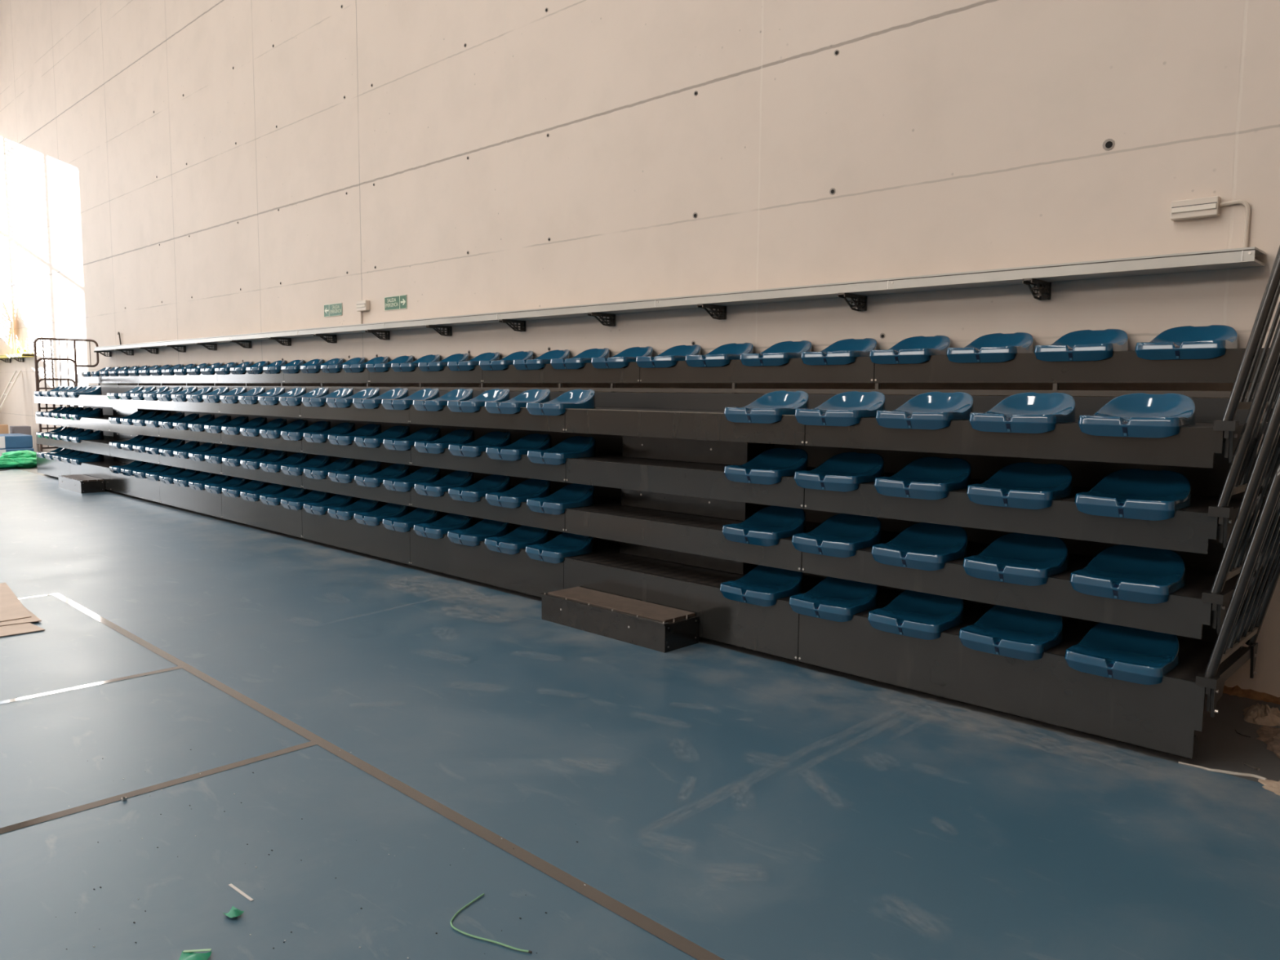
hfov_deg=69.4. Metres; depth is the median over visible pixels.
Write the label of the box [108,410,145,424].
seat
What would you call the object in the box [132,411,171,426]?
seat
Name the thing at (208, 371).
seat
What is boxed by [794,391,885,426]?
seat
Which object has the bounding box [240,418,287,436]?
seat
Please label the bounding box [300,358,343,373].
seat
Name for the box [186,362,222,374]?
seat
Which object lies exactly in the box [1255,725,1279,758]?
rubble heap
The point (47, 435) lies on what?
seat
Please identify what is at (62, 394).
seat
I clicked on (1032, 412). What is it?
seat
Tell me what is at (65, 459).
seat
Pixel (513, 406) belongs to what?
seat
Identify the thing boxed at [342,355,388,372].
seat
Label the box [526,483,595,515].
seat
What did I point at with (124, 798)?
nut
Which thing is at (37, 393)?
seat
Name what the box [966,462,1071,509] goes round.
seat
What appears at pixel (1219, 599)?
guard rail
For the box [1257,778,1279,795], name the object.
paper
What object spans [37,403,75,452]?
guard rail
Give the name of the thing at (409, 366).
seat
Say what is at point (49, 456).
seat
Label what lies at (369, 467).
seat
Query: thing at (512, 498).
seat
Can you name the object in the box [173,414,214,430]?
seat
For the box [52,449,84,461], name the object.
seat
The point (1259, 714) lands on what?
crumpled paper
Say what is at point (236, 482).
seat
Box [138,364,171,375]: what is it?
seat
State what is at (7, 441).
mat
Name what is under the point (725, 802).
floor
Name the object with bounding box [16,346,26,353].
garden hose
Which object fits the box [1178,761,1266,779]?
strip
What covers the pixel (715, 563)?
step
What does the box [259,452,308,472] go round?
seat
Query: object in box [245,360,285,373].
seat
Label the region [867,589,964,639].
seat
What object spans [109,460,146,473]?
seat
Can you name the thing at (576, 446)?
seat
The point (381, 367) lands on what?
seat
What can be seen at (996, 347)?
seat
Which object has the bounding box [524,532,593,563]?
seat
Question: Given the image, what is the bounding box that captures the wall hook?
[117,331,121,344]
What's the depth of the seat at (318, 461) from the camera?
9.58 m
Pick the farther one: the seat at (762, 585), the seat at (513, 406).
the seat at (513, 406)
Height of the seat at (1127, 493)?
0.189 m
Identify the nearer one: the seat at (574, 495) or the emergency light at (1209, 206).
the emergency light at (1209, 206)
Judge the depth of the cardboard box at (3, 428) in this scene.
20.32 m
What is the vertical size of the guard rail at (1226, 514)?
1.129 m
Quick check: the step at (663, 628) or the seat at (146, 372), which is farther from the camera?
the seat at (146, 372)
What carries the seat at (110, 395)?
on the tier at (673, 413)
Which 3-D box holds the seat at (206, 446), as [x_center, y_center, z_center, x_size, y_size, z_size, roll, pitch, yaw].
[-5.594,-0.372,11.638,0.400,0.189,0.437,6,8,44]
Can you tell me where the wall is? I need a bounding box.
[0,0,1279,697]
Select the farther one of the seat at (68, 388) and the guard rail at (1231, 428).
the seat at (68, 388)
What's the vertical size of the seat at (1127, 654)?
0.189 m
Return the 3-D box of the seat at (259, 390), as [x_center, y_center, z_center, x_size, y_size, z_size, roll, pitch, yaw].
[-4.509,-0.967,10.534,0.400,0.189,0.437,6,8,44]
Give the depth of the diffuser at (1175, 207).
4.78 m
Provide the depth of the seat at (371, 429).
8.84 m
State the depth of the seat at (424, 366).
9.16 m
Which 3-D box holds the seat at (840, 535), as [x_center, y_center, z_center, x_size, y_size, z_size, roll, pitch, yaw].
[1.126,0.304,5.184,0.400,0.189,0.437,6,8,44]
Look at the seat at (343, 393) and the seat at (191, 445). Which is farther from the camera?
the seat at (191, 445)
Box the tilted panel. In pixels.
[0,302,14,353]
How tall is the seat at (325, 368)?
0.189 m
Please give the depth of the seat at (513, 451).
7.12 m
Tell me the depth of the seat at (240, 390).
10.83 m
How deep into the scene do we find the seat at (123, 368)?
16.16 m
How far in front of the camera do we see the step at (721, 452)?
6.26 m
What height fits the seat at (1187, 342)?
0.189 m
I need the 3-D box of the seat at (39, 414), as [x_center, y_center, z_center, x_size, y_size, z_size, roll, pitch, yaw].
[-10.224,-1.194,16.063,0.400,0.189,0.437,6,8,44]
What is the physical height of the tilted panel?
1.219 m
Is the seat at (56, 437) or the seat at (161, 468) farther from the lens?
the seat at (56, 437)
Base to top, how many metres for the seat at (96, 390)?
0.189 m
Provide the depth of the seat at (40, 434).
16.10 m
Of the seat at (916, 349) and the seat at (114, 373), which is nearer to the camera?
the seat at (916, 349)
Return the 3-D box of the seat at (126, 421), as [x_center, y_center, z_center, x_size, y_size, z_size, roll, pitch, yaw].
[-7.024,-0.872,12.991,0.400,0.189,0.437,6,8,44]
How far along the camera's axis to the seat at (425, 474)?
8.21 m
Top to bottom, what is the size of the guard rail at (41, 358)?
1.120 m
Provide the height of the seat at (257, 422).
0.189 m
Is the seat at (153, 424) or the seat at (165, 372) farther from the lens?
the seat at (165, 372)
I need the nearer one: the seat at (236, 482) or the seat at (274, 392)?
the seat at (274, 392)
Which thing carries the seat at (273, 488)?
on the tier at (1164, 717)
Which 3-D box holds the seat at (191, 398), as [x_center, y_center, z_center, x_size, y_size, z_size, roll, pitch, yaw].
[-5.229,-1.039,11.225,0.400,0.189,0.437,6,8,44]
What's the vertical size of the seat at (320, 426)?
0.189 m
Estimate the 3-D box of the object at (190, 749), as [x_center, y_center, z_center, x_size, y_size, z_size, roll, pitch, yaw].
[-1.312,1.244,3.131,2.299,0.002,1.268,2,6,16]
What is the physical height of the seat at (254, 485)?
0.189 m
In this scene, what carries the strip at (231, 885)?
on the floor at (725, 802)
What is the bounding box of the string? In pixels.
[450,893,532,953]
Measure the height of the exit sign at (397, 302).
0.147 m
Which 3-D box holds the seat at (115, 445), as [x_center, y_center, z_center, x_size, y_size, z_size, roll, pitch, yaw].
[-7.393,-0.553,13.365,0.400,0.189,0.437,6,8,44]
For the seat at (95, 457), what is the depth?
14.67 m
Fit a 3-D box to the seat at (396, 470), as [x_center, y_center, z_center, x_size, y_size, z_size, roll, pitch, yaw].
[-2.357,-0.047,8.529,0.400,0.189,0.437,6,8,44]
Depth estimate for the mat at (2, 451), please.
19.04 m
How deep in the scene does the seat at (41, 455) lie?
16.10 m
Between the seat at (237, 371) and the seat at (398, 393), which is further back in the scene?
the seat at (237, 371)
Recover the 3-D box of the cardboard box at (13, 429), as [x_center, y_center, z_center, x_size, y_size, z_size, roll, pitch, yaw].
[-13.840,-0.874,20.663,0.400,0.660,0.320,6,8,44]
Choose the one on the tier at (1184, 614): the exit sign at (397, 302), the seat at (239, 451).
the seat at (239, 451)
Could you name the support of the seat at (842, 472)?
on the tier at (1190, 529)
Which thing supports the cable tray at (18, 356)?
attached to the wall
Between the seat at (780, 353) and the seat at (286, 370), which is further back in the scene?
the seat at (286, 370)
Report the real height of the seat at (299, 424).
0.189 m
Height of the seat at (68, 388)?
0.189 m
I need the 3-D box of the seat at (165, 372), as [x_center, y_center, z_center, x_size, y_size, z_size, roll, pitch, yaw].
[-7.036,-1.691,14.134,0.400,0.189,0.437,6,8,44]
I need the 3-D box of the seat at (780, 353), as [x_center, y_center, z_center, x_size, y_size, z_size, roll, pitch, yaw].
[0.973,-0.885,6.444,0.400,0.189,0.437,6,8,44]
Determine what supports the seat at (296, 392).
on the tier at (673, 413)
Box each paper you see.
[1243,703,1279,726]
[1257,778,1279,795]
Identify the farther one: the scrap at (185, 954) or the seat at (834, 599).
the seat at (834, 599)
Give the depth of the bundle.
17.45 m
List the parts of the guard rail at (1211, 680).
clamp plate, clamp plate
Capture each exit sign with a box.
[324,302,342,316]
[384,294,407,311]
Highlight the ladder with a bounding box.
[0,370,21,410]
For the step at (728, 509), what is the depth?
6.30 m
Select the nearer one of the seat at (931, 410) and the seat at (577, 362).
the seat at (931, 410)
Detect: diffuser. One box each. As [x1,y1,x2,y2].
[355,304,365,307]
[1171,203,1216,213]
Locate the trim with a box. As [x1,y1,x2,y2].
[1222,684,1279,704]
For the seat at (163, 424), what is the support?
on the tier at (1190, 529)
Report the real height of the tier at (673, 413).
0.353 m
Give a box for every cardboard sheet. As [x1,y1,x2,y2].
[0,582,31,622]
[0,608,41,626]
[0,622,44,637]
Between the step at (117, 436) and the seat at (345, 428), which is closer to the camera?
the seat at (345, 428)
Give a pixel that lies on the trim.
(1237, 691)
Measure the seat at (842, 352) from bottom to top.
0.189 m
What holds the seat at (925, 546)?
on the tier at (1184, 614)
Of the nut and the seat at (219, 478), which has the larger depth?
the seat at (219, 478)
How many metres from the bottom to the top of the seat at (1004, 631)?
0.189 m
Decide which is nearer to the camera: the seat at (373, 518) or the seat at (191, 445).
the seat at (373, 518)
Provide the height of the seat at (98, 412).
0.189 m
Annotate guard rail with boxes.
[33,337,98,391]
[36,357,78,411]
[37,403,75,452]
[39,377,78,431]
[1195,461,1279,717]
[1201,389,1279,633]
[1208,319,1279,547]
[1213,245,1279,462]
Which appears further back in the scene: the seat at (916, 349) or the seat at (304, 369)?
the seat at (304, 369)
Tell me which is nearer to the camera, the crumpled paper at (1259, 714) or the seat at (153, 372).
the crumpled paper at (1259, 714)
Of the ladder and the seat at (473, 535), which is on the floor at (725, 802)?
the ladder
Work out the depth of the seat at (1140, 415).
4.04 m
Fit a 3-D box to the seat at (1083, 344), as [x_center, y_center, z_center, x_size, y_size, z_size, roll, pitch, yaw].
[2.429,-0.739,5.045,0.400,0.189,0.437,6,8,44]
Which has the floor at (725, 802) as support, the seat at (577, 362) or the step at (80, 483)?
the step at (80, 483)
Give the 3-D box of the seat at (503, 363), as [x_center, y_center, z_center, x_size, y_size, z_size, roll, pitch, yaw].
[-1.212,-1.105,8.541,0.400,0.189,0.437,6,8,44]
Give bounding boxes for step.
[57,474,105,493]
[112,407,158,417]
[113,431,159,440]
[113,456,159,465]
[538,586,698,653]
[619,542,758,574]
[620,435,774,465]
[621,488,771,520]
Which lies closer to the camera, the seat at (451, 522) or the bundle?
the seat at (451, 522)
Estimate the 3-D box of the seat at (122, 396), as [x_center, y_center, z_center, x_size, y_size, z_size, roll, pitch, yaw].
[-7.027,-1.220,12.952,0.400,0.189,0.437,6,8,44]
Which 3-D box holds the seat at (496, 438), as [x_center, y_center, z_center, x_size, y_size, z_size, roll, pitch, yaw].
[-1.269,-0.293,7.465,0.400,0.189,0.437,6,8,44]
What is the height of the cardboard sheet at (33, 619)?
0.006 m
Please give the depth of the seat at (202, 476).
11.66 m
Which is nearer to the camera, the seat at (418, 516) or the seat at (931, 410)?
the seat at (931, 410)
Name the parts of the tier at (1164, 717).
panel, panel, panel, panel, panel, panel, panel, panel, panel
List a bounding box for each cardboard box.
[0,424,8,433]
[9,426,31,435]
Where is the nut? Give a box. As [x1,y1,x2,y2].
[120,796,126,800]
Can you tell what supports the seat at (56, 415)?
on the tier at (1190, 529)
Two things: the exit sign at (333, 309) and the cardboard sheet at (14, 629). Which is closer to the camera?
the cardboard sheet at (14, 629)
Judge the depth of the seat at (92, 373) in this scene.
16.50 m
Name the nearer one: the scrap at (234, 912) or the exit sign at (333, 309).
the scrap at (234, 912)
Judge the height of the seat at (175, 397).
0.189 m
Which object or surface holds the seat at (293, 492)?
on the tier at (1164, 717)
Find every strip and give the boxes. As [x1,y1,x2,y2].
[228,883,253,901]
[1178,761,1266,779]
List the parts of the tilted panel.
panel arm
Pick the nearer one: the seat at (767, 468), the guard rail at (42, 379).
the seat at (767, 468)
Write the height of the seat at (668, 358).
0.189 m
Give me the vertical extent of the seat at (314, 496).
0.189 m
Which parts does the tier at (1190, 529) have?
panel, panel, panel, panel, panel, panel, panel, panel, panel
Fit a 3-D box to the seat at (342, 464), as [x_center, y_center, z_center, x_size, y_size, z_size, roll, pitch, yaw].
[-3.076,-0.119,9.220,0.400,0.189,0.437,6,8,44]
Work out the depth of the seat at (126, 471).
13.05 m
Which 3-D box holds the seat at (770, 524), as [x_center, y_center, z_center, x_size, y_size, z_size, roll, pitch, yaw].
[0.767,0.268,5.530,0.400,0.189,0.437,6,8,44]
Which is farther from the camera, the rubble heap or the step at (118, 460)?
the step at (118, 460)
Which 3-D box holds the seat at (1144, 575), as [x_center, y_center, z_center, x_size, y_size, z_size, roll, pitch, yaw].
[2.205,0.412,4.148,0.400,0.189,0.437,6,8,44]
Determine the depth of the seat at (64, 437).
15.04 m
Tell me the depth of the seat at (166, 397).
11.87 m
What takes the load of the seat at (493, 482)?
on the tier at (1184, 614)
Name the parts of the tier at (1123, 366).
panel, panel, panel, panel, panel, panel, panel, panel, panel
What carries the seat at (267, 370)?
on the tier at (1123, 366)
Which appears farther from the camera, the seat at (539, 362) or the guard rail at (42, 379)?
the guard rail at (42, 379)
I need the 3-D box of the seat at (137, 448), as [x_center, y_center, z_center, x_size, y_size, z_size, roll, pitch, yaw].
[-6.673,-0.481,12.674,0.400,0.189,0.437,6,8,44]
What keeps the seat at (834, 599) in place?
on the tier at (1164, 717)
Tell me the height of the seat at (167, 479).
0.189 m
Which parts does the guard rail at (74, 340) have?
post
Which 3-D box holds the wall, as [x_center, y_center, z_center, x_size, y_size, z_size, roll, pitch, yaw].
[-3.118,-4.758,10.576,36.000,10.500,0.307,6,8,44]
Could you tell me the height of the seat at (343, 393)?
0.189 m
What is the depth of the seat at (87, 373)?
16.86 m
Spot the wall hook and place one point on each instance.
(118, 333)
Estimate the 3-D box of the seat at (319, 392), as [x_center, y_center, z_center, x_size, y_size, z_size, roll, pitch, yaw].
[-3.430,-0.858,9.498,0.400,0.189,0.437,6,8,44]
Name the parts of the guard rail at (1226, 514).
clamp plate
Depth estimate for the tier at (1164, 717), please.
5.20 m
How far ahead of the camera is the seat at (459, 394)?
7.73 m
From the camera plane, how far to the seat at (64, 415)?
15.02 m
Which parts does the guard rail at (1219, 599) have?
clamp plate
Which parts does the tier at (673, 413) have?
panel, panel, panel, panel, panel, panel, panel, post, rail, panel, post, post, panel, post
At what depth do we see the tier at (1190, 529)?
5.30 m
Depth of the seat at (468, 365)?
8.81 m
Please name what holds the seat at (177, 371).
on the tier at (1123, 366)
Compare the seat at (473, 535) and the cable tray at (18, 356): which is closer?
the seat at (473, 535)
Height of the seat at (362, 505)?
0.189 m
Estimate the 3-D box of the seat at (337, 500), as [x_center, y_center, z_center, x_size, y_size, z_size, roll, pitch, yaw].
[-3.088,0.230,9.245,0.400,0.189,0.437,6,8,44]
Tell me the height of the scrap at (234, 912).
0.022 m
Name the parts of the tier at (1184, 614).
panel, panel, panel, panel, panel, panel, panel, panel, panel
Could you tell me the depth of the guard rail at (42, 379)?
16.47 m
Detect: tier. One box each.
[34,382,1257,467]
[35,405,1257,554]
[35,428,1252,639]
[36,453,1246,759]
[77,347,1269,382]
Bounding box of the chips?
[68,751,464,958]
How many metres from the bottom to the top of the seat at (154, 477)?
0.189 m
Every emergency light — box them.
[355,300,369,324]
[1170,195,1250,247]
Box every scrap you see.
[178,948,212,959]
[222,906,244,918]
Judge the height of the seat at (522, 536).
0.189 m
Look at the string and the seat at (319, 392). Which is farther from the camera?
the seat at (319, 392)
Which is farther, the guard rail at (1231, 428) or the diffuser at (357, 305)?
the diffuser at (357, 305)
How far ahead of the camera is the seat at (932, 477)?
4.80 m
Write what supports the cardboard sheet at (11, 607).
on the cardboard sheet at (33, 619)
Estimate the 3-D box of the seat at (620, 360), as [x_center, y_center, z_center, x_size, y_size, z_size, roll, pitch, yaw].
[-0.119,-0.995,7.492,0.400,0.189,0.437,6,8,44]
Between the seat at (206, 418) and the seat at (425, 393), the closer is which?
the seat at (425, 393)
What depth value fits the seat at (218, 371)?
12.66 m
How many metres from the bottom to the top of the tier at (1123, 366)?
0.163 m
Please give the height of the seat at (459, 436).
0.189 m
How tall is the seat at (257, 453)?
0.189 m
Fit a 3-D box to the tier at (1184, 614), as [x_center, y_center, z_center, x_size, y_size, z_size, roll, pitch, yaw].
[-3.851,-0.261,10.284,18.040,0.494,0.803,6,8,44]
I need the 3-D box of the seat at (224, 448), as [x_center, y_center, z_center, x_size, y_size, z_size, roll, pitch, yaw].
[-5.235,-0.336,11.293,0.400,0.189,0.437,6,8,44]
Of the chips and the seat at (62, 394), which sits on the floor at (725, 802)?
the chips
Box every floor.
[0,466,1279,959]
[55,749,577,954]
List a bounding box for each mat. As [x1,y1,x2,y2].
[0,433,32,448]
[0,448,34,456]
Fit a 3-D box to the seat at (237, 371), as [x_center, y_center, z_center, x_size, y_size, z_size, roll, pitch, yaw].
[-5.216,-1.508,12.386,0.400,0.189,0.437,6,8,44]
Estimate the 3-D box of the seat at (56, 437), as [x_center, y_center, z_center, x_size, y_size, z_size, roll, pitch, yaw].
[-9.513,-0.767,15.401,0.400,0.189,0.437,6,8,44]
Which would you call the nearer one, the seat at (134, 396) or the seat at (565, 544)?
the seat at (565, 544)
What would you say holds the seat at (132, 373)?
on the tier at (1123, 366)
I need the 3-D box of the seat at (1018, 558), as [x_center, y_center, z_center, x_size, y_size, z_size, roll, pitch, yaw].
[1.846,0.376,4.494,0.400,0.189,0.437,6,8,44]
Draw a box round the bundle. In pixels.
[0,449,36,468]
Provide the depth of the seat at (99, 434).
14.66 m
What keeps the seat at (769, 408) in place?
on the tier at (673, 413)
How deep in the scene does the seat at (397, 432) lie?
8.51 m
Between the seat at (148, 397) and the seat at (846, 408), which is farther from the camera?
the seat at (148, 397)
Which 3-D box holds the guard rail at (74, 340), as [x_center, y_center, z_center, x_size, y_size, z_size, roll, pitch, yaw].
[-10.221,-1.963,16.501,0.082,1.120,1.024,6,8,44]
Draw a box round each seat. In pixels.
[33,386,65,396]
[35,405,66,417]
[35,426,66,437]
[35,447,66,457]
[41,386,73,396]
[43,406,75,417]
[44,426,75,439]
[44,448,75,459]
[49,386,82,397]
[51,406,84,418]
[52,428,84,439]
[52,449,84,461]
[57,386,91,397]
[59,407,93,419]
[60,429,93,441]
[61,451,93,463]
[67,386,102,397]
[69,408,103,420]
[69,430,103,443]
[70,453,104,465]
[81,366,111,376]
[89,366,119,376]
[98,365,128,376]
[106,386,143,399]
[107,365,139,376]
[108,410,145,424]
[109,435,146,448]
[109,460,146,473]
[117,365,149,376]
[118,386,156,399]
[120,411,158,425]
[120,435,158,450]
[120,462,158,475]
[128,364,159,376]
[130,386,168,399]
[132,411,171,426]
[132,437,171,453]
[133,464,171,478]
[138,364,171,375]
[142,386,182,400]
[145,412,184,427]
[145,439,185,454]
[145,466,185,481]
[149,364,183,375]
[156,386,197,401]
[158,413,199,428]
[159,440,199,457]
[159,469,199,484]
[161,363,195,375]
[170,386,213,401]
[173,363,208,375]
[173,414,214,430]
[173,442,215,458]
[173,471,215,487]
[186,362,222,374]
[186,386,229,402]
[187,415,231,431]
[188,444,231,461]
[188,474,231,490]
[200,361,237,374]
[202,386,247,403]
[204,416,248,433]
[204,446,248,463]
[204,476,248,493]
[214,361,252,374]
[219,386,265,404]
[221,417,266,435]
[222,448,267,466]
[222,480,267,497]
[229,360,268,374]
[238,386,285,404]
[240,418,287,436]
[240,450,287,469]
[240,483,287,501]
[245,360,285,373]
[257,386,306,404]
[259,419,308,438]
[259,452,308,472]
[259,486,308,506]
[262,359,303,373]
[279,387,328,405]
[280,358,323,373]
[280,421,330,440]
[280,454,331,475]
[280,489,330,510]
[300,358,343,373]
[301,387,353,406]
[302,493,355,515]
[303,422,355,443]
[303,457,355,479]
[320,357,365,373]
[325,387,380,408]
[327,423,382,445]
[327,497,381,520]
[328,460,381,483]
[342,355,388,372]
[352,387,408,408]
[353,502,409,526]
[354,425,409,448]
[354,463,409,487]
[365,355,413,372]
[381,388,439,409]
[382,426,440,450]
[382,466,440,492]
[382,507,439,532]
[391,354,439,371]
[413,388,473,411]
[413,429,474,453]
[413,470,474,497]
[413,513,473,538]
[417,353,469,371]
[447,351,500,370]
[447,388,510,412]
[447,519,510,546]
[448,431,511,457]
[448,474,511,502]
[479,351,533,370]
[484,388,551,413]
[484,478,551,508]
[484,524,549,554]
[485,433,551,461]
[513,349,569,369]
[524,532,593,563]
[525,389,595,415]
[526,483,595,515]
[527,435,595,465]
[550,347,609,368]
[591,346,653,368]
[635,344,700,368]
[684,342,753,367]
[720,564,803,606]
[721,505,805,546]
[724,390,808,423]
[724,448,808,484]
[739,340,812,366]
[788,576,878,622]
[791,513,881,557]
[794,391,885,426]
[794,452,884,491]
[800,337,876,364]
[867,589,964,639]
[869,335,950,364]
[871,522,967,570]
[874,456,971,499]
[875,391,973,429]
[946,332,1033,363]
[958,604,1062,660]
[962,532,1067,586]
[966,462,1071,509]
[968,391,1075,433]
[1034,328,1128,361]
[1064,622,1178,684]
[1069,544,1185,604]
[1074,468,1191,520]
[1078,392,1195,438]
[1134,324,1237,359]
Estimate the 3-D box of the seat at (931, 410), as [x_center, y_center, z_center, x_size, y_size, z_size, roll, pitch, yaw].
[1.492,-0.363,4.771,0.400,0.189,0.437,6,8,44]
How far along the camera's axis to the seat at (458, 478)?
7.86 m
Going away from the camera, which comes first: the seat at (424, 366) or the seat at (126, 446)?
the seat at (424, 366)
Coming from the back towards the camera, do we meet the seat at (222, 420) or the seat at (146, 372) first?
the seat at (146, 372)
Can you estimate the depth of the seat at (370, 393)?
8.76 m
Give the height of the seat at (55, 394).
0.189 m
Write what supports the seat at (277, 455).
on the tier at (1184, 614)
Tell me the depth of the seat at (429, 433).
8.16 m
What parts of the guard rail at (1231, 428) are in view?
clamp plate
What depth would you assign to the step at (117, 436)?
14.30 m
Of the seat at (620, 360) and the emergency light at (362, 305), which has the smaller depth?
the seat at (620, 360)
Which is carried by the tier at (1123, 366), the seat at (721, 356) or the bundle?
the seat at (721, 356)
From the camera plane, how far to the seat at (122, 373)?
15.45 m
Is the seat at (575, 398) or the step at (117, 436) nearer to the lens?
the seat at (575, 398)
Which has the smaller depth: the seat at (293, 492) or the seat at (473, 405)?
the seat at (473, 405)
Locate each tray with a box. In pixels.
[0,353,34,363]
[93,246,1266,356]
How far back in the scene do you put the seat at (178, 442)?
12.35 m
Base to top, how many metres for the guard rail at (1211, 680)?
1.129 m
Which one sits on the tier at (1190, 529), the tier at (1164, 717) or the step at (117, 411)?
the step at (117, 411)

